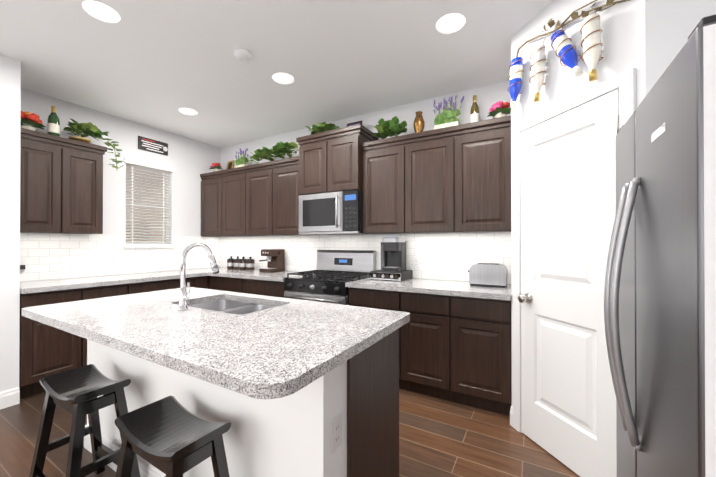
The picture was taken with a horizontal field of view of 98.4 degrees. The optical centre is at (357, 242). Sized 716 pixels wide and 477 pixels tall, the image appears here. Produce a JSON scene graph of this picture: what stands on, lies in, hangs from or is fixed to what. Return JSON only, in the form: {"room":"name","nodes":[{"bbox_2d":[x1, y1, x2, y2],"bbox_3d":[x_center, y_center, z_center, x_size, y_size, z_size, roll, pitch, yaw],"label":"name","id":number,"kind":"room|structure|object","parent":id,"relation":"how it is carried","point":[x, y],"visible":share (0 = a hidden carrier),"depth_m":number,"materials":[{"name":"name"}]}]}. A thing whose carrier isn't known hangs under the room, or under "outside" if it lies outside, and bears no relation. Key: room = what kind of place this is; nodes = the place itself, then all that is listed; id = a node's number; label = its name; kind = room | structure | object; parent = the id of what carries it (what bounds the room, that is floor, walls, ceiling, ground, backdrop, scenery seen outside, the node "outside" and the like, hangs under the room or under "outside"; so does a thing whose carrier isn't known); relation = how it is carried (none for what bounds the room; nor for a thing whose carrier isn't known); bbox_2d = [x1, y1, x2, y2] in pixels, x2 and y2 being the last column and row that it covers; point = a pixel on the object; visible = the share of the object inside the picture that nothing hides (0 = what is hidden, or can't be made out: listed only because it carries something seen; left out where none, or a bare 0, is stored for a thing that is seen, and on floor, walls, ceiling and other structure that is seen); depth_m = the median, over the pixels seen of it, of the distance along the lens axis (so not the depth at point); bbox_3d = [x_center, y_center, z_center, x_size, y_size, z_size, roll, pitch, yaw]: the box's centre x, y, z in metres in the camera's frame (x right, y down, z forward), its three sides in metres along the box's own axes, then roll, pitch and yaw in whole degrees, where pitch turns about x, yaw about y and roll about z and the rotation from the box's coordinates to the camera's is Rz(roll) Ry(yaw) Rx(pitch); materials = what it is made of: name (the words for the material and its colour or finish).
{"room":"kitchen","nodes":[
{"label":"kitchen","id":0,"kind":"room"},
{"bbox_2d":[0,54,20,391],"bbox_3d":[-3.989,-0.089,0.970,0.720,2.740,3.888,0,0,30],"label":"wall","id":1,"kind":"structure","parent":0,"point":[10,90],"depth_m":2.43,"materials":[{"name":"paint"}]},
{"bbox_2d":[0,387,19,409],"bbox_3d":[-3.662,1.216,0.795,0.015,0.130,3.856,0,0,30],"label":"baseboard","id":2,"kind":"structure","parent":1,"relation":"attached to","point":[9,397],"depth_m":2.42,"materials":[{"name":"white wood"}]},
{"bbox_2d":[21,88,220,281],"bbox_3d":[-2.752,-0.077,3.737,0.120,2.740,2.380,0,0,30],"label":"wall","id":3,"kind":"structure","parent":0,"point":[190,161],"depth_m":3.68,"materials":[{"name":"paint"}]},
{"bbox_2d":[20,128,106,233],"bbox_3d":[-2.911,-0.535,2.992,0.337,0.900,0.680,0,0,30],"label":"upper cabinet","id":4,"kind":"object","parent":3,"relation":"attached to","point":[61,185],"visible":0.77,"depth_m":2.89,"materials":[{"name":"brown wood"}]},
{"bbox_2d":[20,111,45,130],"bbox_3d":[-3.012,-1.089,2.818,0.244,0.202,0.247,0,0,30],"label":"flowers","id":5,"kind":"object","parent":4,"relation":"on","point":[32,119],"visible":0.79,"depth_m":2.79,"materials":[{"name":"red plant"}]},
{"bbox_2d":[47,106,59,135],"bbox_3d":[-2.912,-1.144,2.958,0.085,0.312,0.084,0,0,30],"label":"bottle","id":6,"kind":"object","parent":4,"relation":"on","point":[53,124],"visible":0.79,"depth_m":2.93,"materials":[{"name":"glass"}]},
{"bbox_2d":[68,136,91,142],"bbox_3d":[-2.813,-1.014,3.131,0.180,0.055,0.180,0,0,30],"label":"bowl","id":7,"kind":"object","parent":4,"relation":"on","point":[82,139],"visible":0.5,"depth_m":3.07,"materials":[{"name":"gold metal"}]},
{"bbox_2d":[63,118,108,140],"bbox_3d":[-2.769,-1.133,3.183,0.271,0.160,0.359,0,0,30],"label":"ivy","id":8,"kind":"object","parent":7,"relation":"in","point":[90,129],"visible":1,"depth_m":3.12,"materials":[{"name":"green plant"}]},
{"bbox_2d":[102,139,123,168],"bbox_3d":[-2.620,-0.940,3.301,0.192,0.349,0.198,0,0,30],"label":"stem","id":9,"kind":"object","parent":8,"relation":"hanging from","point":[107,143],"visible":1,"depth_m":3.31,"materials":[{"name":"green plant"}]},
{"bbox_2d":[20,233,219,281],"bbox_3d":[-2.669,0.142,3.754,0.005,0.469,2.250,0,0,30],"label":"tile backsplash","id":10,"kind":"structure","parent":3,"relation":"attached to","point":[47,256],"depth_m":3.39,"materials":[{"name":"white tile"}]},
{"bbox_2d":[20,259,24,271],"bbox_3d":[-3.143,0.220,2.877,0.040,0.115,0.070,0,0,30],"label":"electrical outlet plate","id":11,"kind":"object","parent":10,"relation":"attached to","point":[22,261],"depth_m":2.89,"materials":[{"name":"white plastic"}]},
{"bbox_2d":[124,163,174,247],"bbox_3d":[-2.649,-0.462,3.898,0.156,1.130,0.640,0,0,30],"label":"window","id":12,"kind":"structure","parent":3,"relation":"attached to","point":[170,230],"depth_m":3.97,"materials":[{"name":"white plastic"}]},
{"bbox_2d":[124,158,174,245],"bbox_3d":[-2.624,-0.470,3.884,0.087,1.038,0.580,0,0,30],"label":"window blinds","id":13,"kind":"object","parent":3,"relation":"attached to","point":[146,167],"visible":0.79,"depth_m":3.87,"materials":[{"name":"white plastic"}]},
{"bbox_2d":[138,136,167,155],"bbox_3d":[-2.582,-1.212,3.904,0.013,0.160,0.350,0,0,30],"label":"sign plaque","id":14,"kind":"object","parent":3,"relation":"attached to","point":[151,145],"visible":1,"depth_m":3.89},
{"bbox_2d":[0,0,552,147],"bbox_3d":[-1.318,-1.500,0.751,5.940,0.080,6.550,0,0,30],"label":"ceiling","id":15,"kind":"structure","parent":0,"point":[157,64],"depth_m":2.42,"materials":[{"name":"paint"}]},
{"bbox_2d":[82,1,120,22],"bbox_3d":[-1.620,-1.448,1.955,0.188,0.012,0.188,0,0,30],"label":"recessed light","id":16,"kind":"object","parent":15,"relation":"in","point":[101,11],"visible":1,"depth_m":1.94,"materials":[{"name":"white"}]},
{"bbox_2d":[179,108,197,114],"bbox_3d":[-1.883,-1.442,3.430,0.188,0.012,0.188,0,0,30],"label":"recessed light","id":17,"kind":"object","parent":15,"relation":"in","point":[187,111],"visible":1,"depth_m":3.41,"materials":[{"name":"white"}]},
{"bbox_2d":[234,48,250,60],"bbox_3d":[-0.884,-1.436,2.375,0.124,0.034,0.124,0,0,30],"label":"smoke detector","id":18,"kind":"object","parent":15,"relation":"attached to","point":[242,54],"visible":1,"depth_m":2.35,"materials":[{"name":"white plastic"}]},
{"bbox_2d":[272,73,293,83],"bbox_3d":[-0.662,-1.445,2.743,0.188,0.012,0.188,0,0,30],"label":"recessed light","id":19,"kind":"object","parent":15,"relation":"in","point":[282,78],"visible":1,"depth_m":2.72,"materials":[{"name":"white"}]},
{"bbox_2d":[436,13,464,33],"bbox_3d":[0.616,-1.448,2.058,0.188,0.012,0.188,0,0,30],"label":"recessed light","id":20,"kind":"object","parent":15,"relation":"in","point":[450,23],"visible":1,"depth_m":2.04,"materials":[{"name":"white"}]},
{"bbox_2d":[0,388,579,476],"bbox_3d":[-1.318,1.310,0.740,5.940,0.060,6.550,0,0,30],"label":"floor","id":21,"kind":"structure","parent":0,"point":[438,437],"depth_m":1.96,"materials":[{"name":"brown wood"}]},
{"bbox_2d":[19,288,86,398],"bbox_3d":[-2.869,0.852,2.795,0.598,0.872,0.390,0,0,30],"label":"base cabinet","id":22,"kind":"object","parent":21,"relation":"on","point":[45,350],"depth_m":2.61,"materials":[{"name":"brown wood"}]},
{"bbox_2d":[29,364,140,476],"bbox_3d":[-1.333,0.975,1.510,0.451,0.618,0.324,0,0,30],"label":"stool","id":23,"kind":"object","parent":21,"relation":"on","point":[76,392],"visible":0.96,"depth_m":1.49,"materials":[{"name":"black wood"}]},
{"bbox_2d":[83,283,130,365],"bbox_3d":[-2.680,0.854,3.125,0.598,0.872,0.370,0,0,30],"label":"base cabinet","id":24,"kind":"object","parent":21,"relation":"on","point":[120,289],"depth_m":2.98,"materials":[{"name":"brown wood"}]},
{"bbox_2d":[131,279,170,293],"bbox_3d":[-2.489,0.855,3.460,0.598,0.872,0.400,0,0,30],"label":"base cabinet","id":25,"kind":"object","parent":21,"relation":"on","point":[140,287],"depth_m":3.32,"materials":[{"name":"brown wood"}]},
{"bbox_2d":[20,267,227,293],"bbox_3d":[-2.378,0.397,3.588,0.660,0.040,2.250,0,0,30],"label":"countertop","id":26,"kind":"structure","parent":25,"relation":"on","point":[83,282],"depth_m":3.09,"materials":[{"name":"stone"}]},
{"bbox_2d":[115,396,230,476],"bbox_3d":[-0.695,0.973,1.156,0.451,0.618,0.324,0,0,30],"label":"stool","id":27,"kind":"object","parent":21,"relation":"on","point":[170,436],"visible":1,"depth_m":1.13,"materials":[{"name":"black wood"}]},
{"bbox_2d":[171,277,194,288],"bbox_3d":[-2.316,0.856,3.762,0.598,0.872,0.298,0,0,30],"label":"base cabinet","id":28,"kind":"object","parent":21,"relation":"on","point":[175,283],"depth_m":3.59,"materials":[{"name":"brown wood"}]},
{"bbox_2d":[195,276,207,288],"bbox_3d":[-2.197,0.857,3.971,0.598,0.872,0.182,0,0,30],"label":"base cabinet","id":29,"kind":"object","parent":21,"relation":"on","point":[201,281],"depth_m":3.83,"materials":[{"name":"brown wood"}]},
{"bbox_2d":[208,276,211,287],"bbox_3d":[-1.987,0.859,4.316,0.623,0.872,0.598,0,0,30],"label":"base cabinet","id":30,"kind":"object","parent":21,"relation":"on","point":[209,277],"depth_m":3.92,"materials":[{"name":"brown wood"}]},
{"bbox_2d":[208,276,243,292],"bbox_3d":[-1.457,0.857,4.013,0.597,0.872,0.598,0,0,30],"label":"base cabinet","id":31,"kind":"object","parent":21,"relation":"on","point":[230,284],"depth_m":3.74,"materials":[{"name":"brown wood"}]},
{"bbox_2d":[83,327,399,476],"bbox_3d":[-0.752,0.847,1.775,1.865,0.876,0.675,0,0,30],"label":"kitchen island","id":32,"kind":"object","parent":21,"relation":"on","point":[346,423],"depth_m":1.26,"materials":[{"name":"paint"}]},
{"bbox_2d":[22,287,409,406],"bbox_3d":[-0.807,0.389,1.672,1.944,0.040,0.980,0,0,30],"label":"island countertop","id":33,"kind":"structure","parent":32,"relation":"on","point":[269,355],"depth_m":1.26,"materials":[{"name":"grey stone"}]},
{"bbox_2d":[177,242,219,309],"bbox_3d":[-0.894,0.185,1.769,0.094,0.367,0.251,0,0,30],"label":"faucet","id":34,"kind":"object","parent":33,"relation":"on","point":[184,296],"visible":1,"depth_m":1.69,"materials":[{"name":"silver metal"}]},
{"bbox_2d":[187,299,281,314],"bbox_3d":[-0.780,0.503,1.887,0.714,0.212,0.440,0,0,30],"label":"sink","id":35,"kind":"object","parent":33,"relation":"in","point":[235,306],"depth_m":2.08,"materials":[{"name":"silver metal"}]},
{"bbox_2d":[244,279,286,297],"bbox_3d":[-0.907,0.856,3.698,0.672,0.872,0.598,0,0,30],"label":"base cabinet","id":36,"kind":"object","parent":21,"relation":"on","point":[260,287],"depth_m":3.44,"materials":[{"name":"brown wood"}]},
{"bbox_2d":[208,269,299,281],"bbox_3d":[-1.161,0.398,3.818,1.226,0.040,0.642,0,0,30],"label":"countertop","id":37,"kind":"structure","parent":36,"relation":"on","point":[255,274],"depth_m":3.61,"materials":[{"name":"stone"}]},
{"bbox_2d":[227,256,233,268],"bbox_3d":[-1.782,0.288,4.344,0.115,0.182,0.113,0,0,30],"label":"canister","id":38,"kind":"object","parent":37,"relation":"on","point":[230,263],"visible":0.83,"depth_m":4.30,"materials":[{"name":"brown glass"}]},
{"bbox_2d":[233,256,239,269],"bbox_3d":[-1.668,0.288,4.291,0.115,0.182,0.113,0,0,30],"label":"canister","id":39,"kind":"object","parent":37,"relation":"on","point":[236,264],"visible":0.75,"depth_m":4.24,"materials":[{"name":"brown glass"}]},
{"bbox_2d":[239,256,246,269],"bbox_3d":[-1.565,0.287,4.220,0.115,0.182,0.113,0,0,30],"label":"canister","id":40,"kind":"object","parent":37,"relation":"on","point":[242,263],"visible":0.83,"depth_m":4.17,"materials":[{"name":"brown glass"}]},
{"bbox_2d":[246,257,254,269],"bbox_3d":[-1.451,0.287,4.167,0.115,0.182,0.113,0,0,30],"label":"canister","id":41,"kind":"object","parent":37,"relation":"on","point":[250,263],"visible":1,"depth_m":4.12,"materials":[{"name":"brown glass"}]},
{"bbox_2d":[259,249,284,272],"bbox_3d":[-1.098,0.232,3.908,0.210,0.291,0.318,0,0,30],"label":"espresso machine","id":42,"kind":"object","parent":37,"relation":"on","point":[275,259],"visible":1,"depth_m":3.90,"materials":[{"name":"brown metal"}]},
{"bbox_2d":[284,250,375,304],"bbox_3d":[-0.305,0.682,3.298,0.762,1.178,0.683,0,0,30],"label":"range","id":43,"kind":"object","parent":21,"relation":"on","point":[330,276],"visible":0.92,"depth_m":3.22,"materials":[{"name":"metal"}]},
{"bbox_2d":[349,287,400,388],"bbox_3d":[0.279,0.853,3.020,0.520,0.872,0.598,0,0,30],"label":"base cabinet","id":44,"kind":"object","parent":21,"relation":"on","point":[361,297],"depth_m":2.73,"materials":[{"name":"brown wood"}]},
{"bbox_2d":[345,278,510,300],"bbox_3d":[0.638,0.394,2.789,1.371,0.040,0.642,0,0,30],"label":"countertop","id":45,"kind":"structure","parent":44,"relation":"on","point":[446,287],"depth_m":2.59,"materials":[{"name":"stone"}]},
{"bbox_2d":[370,269,412,280],"bbox_3d":[0.340,0.332,3.134,0.335,0.085,0.323,0,0,30],"label":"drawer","id":46,"kind":"object","parent":45,"relation":"on","point":[380,274],"visible":0.98,"depth_m":3.01,"materials":[{"name":"silver metal"}]},
{"bbox_2d":[468,263,507,287],"bbox_3d":[1.106,0.277,2.647,0.307,0.190,0.165,0,0,30],"label":"toaster","id":47,"kind":"object","parent":45,"relation":"on","point":[489,274],"visible":1,"depth_m":2.57,"materials":[{"name":"metal"}]},
{"bbox_2d":[401,292,452,401],"bbox_3d":[0.687,0.852,2.787,0.420,0.872,0.598,0,0,30],"label":"base cabinet","id":48,"kind":"object","parent":21,"relation":"on","point":[426,340],"depth_m":2.52,"materials":[{"name":"brown wood"}]},
{"bbox_2d":[453,296,511,415],"bbox_3d":[1.057,0.851,2.575,0.432,0.872,0.598,0,0,30],"label":"base cabinet","id":49,"kind":"object","parent":21,"relation":"on","point":[457,349],"depth_m":2.31,"materials":[{"name":"brown wood"}]},
{"bbox_2d":[604,14,715,476],"bbox_3d":[1.348,0.378,0.867,0.995,1.795,0.845,0,0,30],"label":"fridge","id":50,"kind":"object","parent":21,"relation":"on","point":[660,304],"visible":1,"depth_m":0.87,"materials":[{"name":"metal"}]},
{"bbox_2d":[221,80,510,281],"bbox_3d":[0.282,-0.079,3.442,5.680,2.740,0.120,0,0,30],"label":"wall","id":51,"kind":"structure","parent":0,"point":[489,96],"depth_m":3.24,"materials":[{"name":"paint"}]},
{"bbox_2d":[200,172,219,235],"bbox_3d":[-1.984,-0.507,4.477,0.473,0.855,0.327,0,0,30],"label":"upper cabinet","id":52,"kind":"object","parent":51,"relation":"attached to","point":[210,185],"depth_m":4.34,"materials":[{"name":"brown wood"}]},
{"bbox_2d":[210,163,222,171],"bbox_3d":[-2.050,-1.064,4.468,0.183,0.165,0.179,0,0,30],"label":"flowers","id":53,"kind":"object","parent":52,"relation":"on","point":[216,165],"visible":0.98,"depth_m":4.43,"materials":[{"name":"red plant"}]},
{"bbox_2d":[220,168,243,235],"bbox_3d":[-1.574,-0.508,4.242,0.473,0.855,0.327,0,0,30],"label":"upper cabinet","id":54,"kind":"object","parent":51,"relation":"attached to","point":[231,183],"depth_m":4.11,"materials":[{"name":"brown wood"}]},
{"bbox_2d":[227,160,234,168],"bbox_3d":[-1.840,-1.077,4.449,0.130,0.190,0.051,0,0,30],"label":"picture frame","id":55,"kind":"object","parent":54,"relation":"on","point":[230,164],"visible":0.56,"depth_m":4.45,"materials":[{"name":"metal"}]},
{"bbox_2d":[235,148,248,167],"bbox_3d":[-1.589,-1.134,4.249,0.224,0.304,0.132,0,0,30],"label":"lavender","id":56,"kind":"object","parent":54,"relation":"on","point":[240,161],"visible":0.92,"depth_m":4.23,"materials":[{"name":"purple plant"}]},
{"bbox_2d":[244,164,271,235],"bbox_3d":[-1.163,-0.509,4.007,0.473,0.855,0.327,0,0,30],"label":"upper cabinet","id":57,"kind":"object","parent":51,"relation":"attached to","point":[260,199],"depth_m":3.87,"materials":[{"name":"brown wood"}]},
{"bbox_2d":[272,160,312,235],"bbox_3d":[-0.753,-0.510,3.773,0.473,0.855,0.327,0,0,30],"label":"upper cabinet","id":58,"kind":"object","parent":51,"relation":"attached to","point":[285,175],"depth_m":3.64,"materials":[{"name":"brown wood"}]},
{"bbox_2d":[249,141,298,163],"bbox_3d":[-1.079,-1.121,3.876,0.901,0.182,0.302,0,0,30],"label":"ivy","id":59,"kind":"object","parent":58,"relation":"on","point":[280,149],"visible":1,"depth_m":3.82,"materials":[{"name":"green plant"}]},
{"bbox_2d":[296,124,377,195],"bbox_3d":[-0.233,-0.846,3.431,0.828,0.645,0.407,0,0,30],"label":"upper cabinet","id":60,"kind":"object","parent":51,"relation":"attached to","point":[330,161],"visible":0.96,"depth_m":3.23,"materials":[{"name":"brown wood"}]},
{"bbox_2d":[305,122,335,134],"bbox_3d":[-0.399,-1.268,3.457,0.410,0.141,0.229,0,0,30],"label":"plant","id":61,"kind":"object","parent":60,"relation":"on","point":[322,127],"visible":0.9,"depth_m":3.42,"materials":[{"name":"green plant"}]},
{"bbox_2d":[299,190,364,234],"bbox_3d":[-0.244,-0.303,3.409,0.762,0.435,0.454,0,0,30],"label":"microwave","id":62,"kind":"object","parent":60,"relation":"attached to","point":[336,213],"visible":0.98,"depth_m":3.22,"materials":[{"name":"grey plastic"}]},
{"bbox_2d":[347,120,362,126],"bbox_3d":[-0.042,-1.246,3.404,0.190,0.151,0.039,0,0,30],"label":"picture frame","id":63,"kind":"object","parent":60,"relation":"on","point":[354,123],"visible":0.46,"depth_m":3.40,"materials":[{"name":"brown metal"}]},
{"bbox_2d":[220,232,510,283],"bbox_3d":[-0.358,0.142,3.733,4.038,0.469,0.006,0,0,30],"label":"tile backsplash","id":64,"kind":"structure","parent":51,"relation":"attached to","point":[441,256],"depth_m":3.19,"materials":[{"name":"white tile"}]},
{"bbox_2d":[287,255,290,263],"bbox_3d":[-0.899,0.224,4.035,0.070,0.115,0.008,0,0,30],"label":"electrical outlet plate","id":65,"kind":"object","parent":64,"relation":"attached to","point":[288,256],"depth_m":4.03,"materials":[{"name":"white plastic"}]},
{"bbox_2d":[409,257,418,267],"bbox_3d":[0.577,0.211,3.191,0.115,0.115,0.008,0,0,30],"label":"electrical outlet plate","id":66,"kind":"object","parent":64,"relation":"attached to","point":[413,262],"depth_m":3.19,"materials":[{"name":"white plastic"}]},
{"bbox_2d":[362,139,405,233],"bbox_3d":[0.320,-0.522,3.159,0.457,0.875,0.327,0,0,30],"label":"upper cabinet","id":67,"kind":"object","parent":51,"relation":"attached to","point":[384,164],"depth_m":3.01,"materials":[{"name":"brown wood"}]},
{"bbox_2d":[371,116,406,138],"bbox_3d":[0.293,-1.133,3.098,0.416,0.169,0.305,0,0,30],"label":"ivy","id":68,"kind":"object","parent":67,"relation":"on","point":[391,128],"visible":1,"depth_m":3.03,"materials":[{"name":"green plant"}]},
{"bbox_2d":[406,131,453,233],"bbox_3d":[0.717,-0.523,2.932,0.457,0.875,0.327,0,0,30],"label":"upper cabinet","id":69,"kind":"object","parent":51,"relation":"attached to","point":[429,158],"depth_m":2.78,"materials":[{"name":"brown wood"}]},
{"bbox_2d":[413,111,424,132],"bbox_3d":[0.593,-1.132,3.003,0.110,0.250,0.108,0,0,30],"label":"decorative vase","id":70,"kind":"object","parent":69,"relation":"on","point":[419,124],"visible":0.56,"depth_m":2.97,"materials":[{"name":"gold metal"}]},
{"bbox_2d":[454,119,510,232],"bbox_3d":[1.114,-0.524,2.705,0.458,0.875,0.327,0,0,30],"label":"upper cabinet","id":71,"kind":"object","parent":51,"relation":"attached to","point":[454,179],"depth_m":2.56,"materials":[{"name":"brown wood"}]},
{"bbox_2d":[433,94,463,128],"bbox_3d":[0.839,-1.180,2.865,0.273,0.344,0.147,0,0,30],"label":"lavender","id":72,"kind":"object","parent":71,"relation":"on","point":[447,117],"visible":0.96,"depth_m":2.84,"materials":[{"name":"green plant"}]},
{"bbox_2d":[470,95,478,122],"bbox_3d":[1.046,-1.159,2.768,0.075,0.302,0.074,0,0,30],"label":"decorative bottle","id":73,"kind":"object","parent":71,"relation":"on","point":[474,113],"visible":0.75,"depth_m":2.74,"materials":[{"name":"glass"}]},
{"bbox_2d":[487,101,510,118],"bbox_3d":[1.207,-1.096,2.631,0.208,0.175,0.206,0,0,30],"label":"flowers","id":74,"kind":"object","parent":71,"relation":"on","point":[504,109],"visible":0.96,"depth_m":2.58,"materials":[{"name":"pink plant"}]},
{"bbox_2d":[380,237,405,271],"bbox_3d":[0.352,0.117,3.144,0.221,0.340,0.265,0,0,30],"label":"brewer","id":75,"kind":"object","parent":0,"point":[393,254],"visible":0.98,"depth_m":3.08,"materials":[{"name":"grey plastic"}]},
{"bbox_2d":[511,0,715,405],"bbox_3d":[1.705,-0.085,1.862,1.400,2.740,1.210,0,0,30],"label":"wall","id":76,"kind":"structure","parent":0,"point":[647,39],"depth_m":1.55,"materials":[{"name":"paint"}]},
{"bbox_2d":[508,0,629,109],"bbox_3d":[1.149,-1.072,1.763,0.113,0.509,0.741,0,0,-15],"label":"wine rack","id":77,"kind":"object","parent":76,"relation":"attached to","point":[565,49],"visible":0.98,"depth_m":1.70,"materials":[{"name":"metal"}]},
{"bbox_2d":[513,67,635,476],"bbox_3d":[1.150,0.239,1.779,0.087,2.092,0.750,0,0,-15],"label":"door","id":78,"kind":"structure","parent":76,"relation":"attached to","point":[564,215],"depth_m":1.75,"materials":[{"name":"white paint"}]}
]}

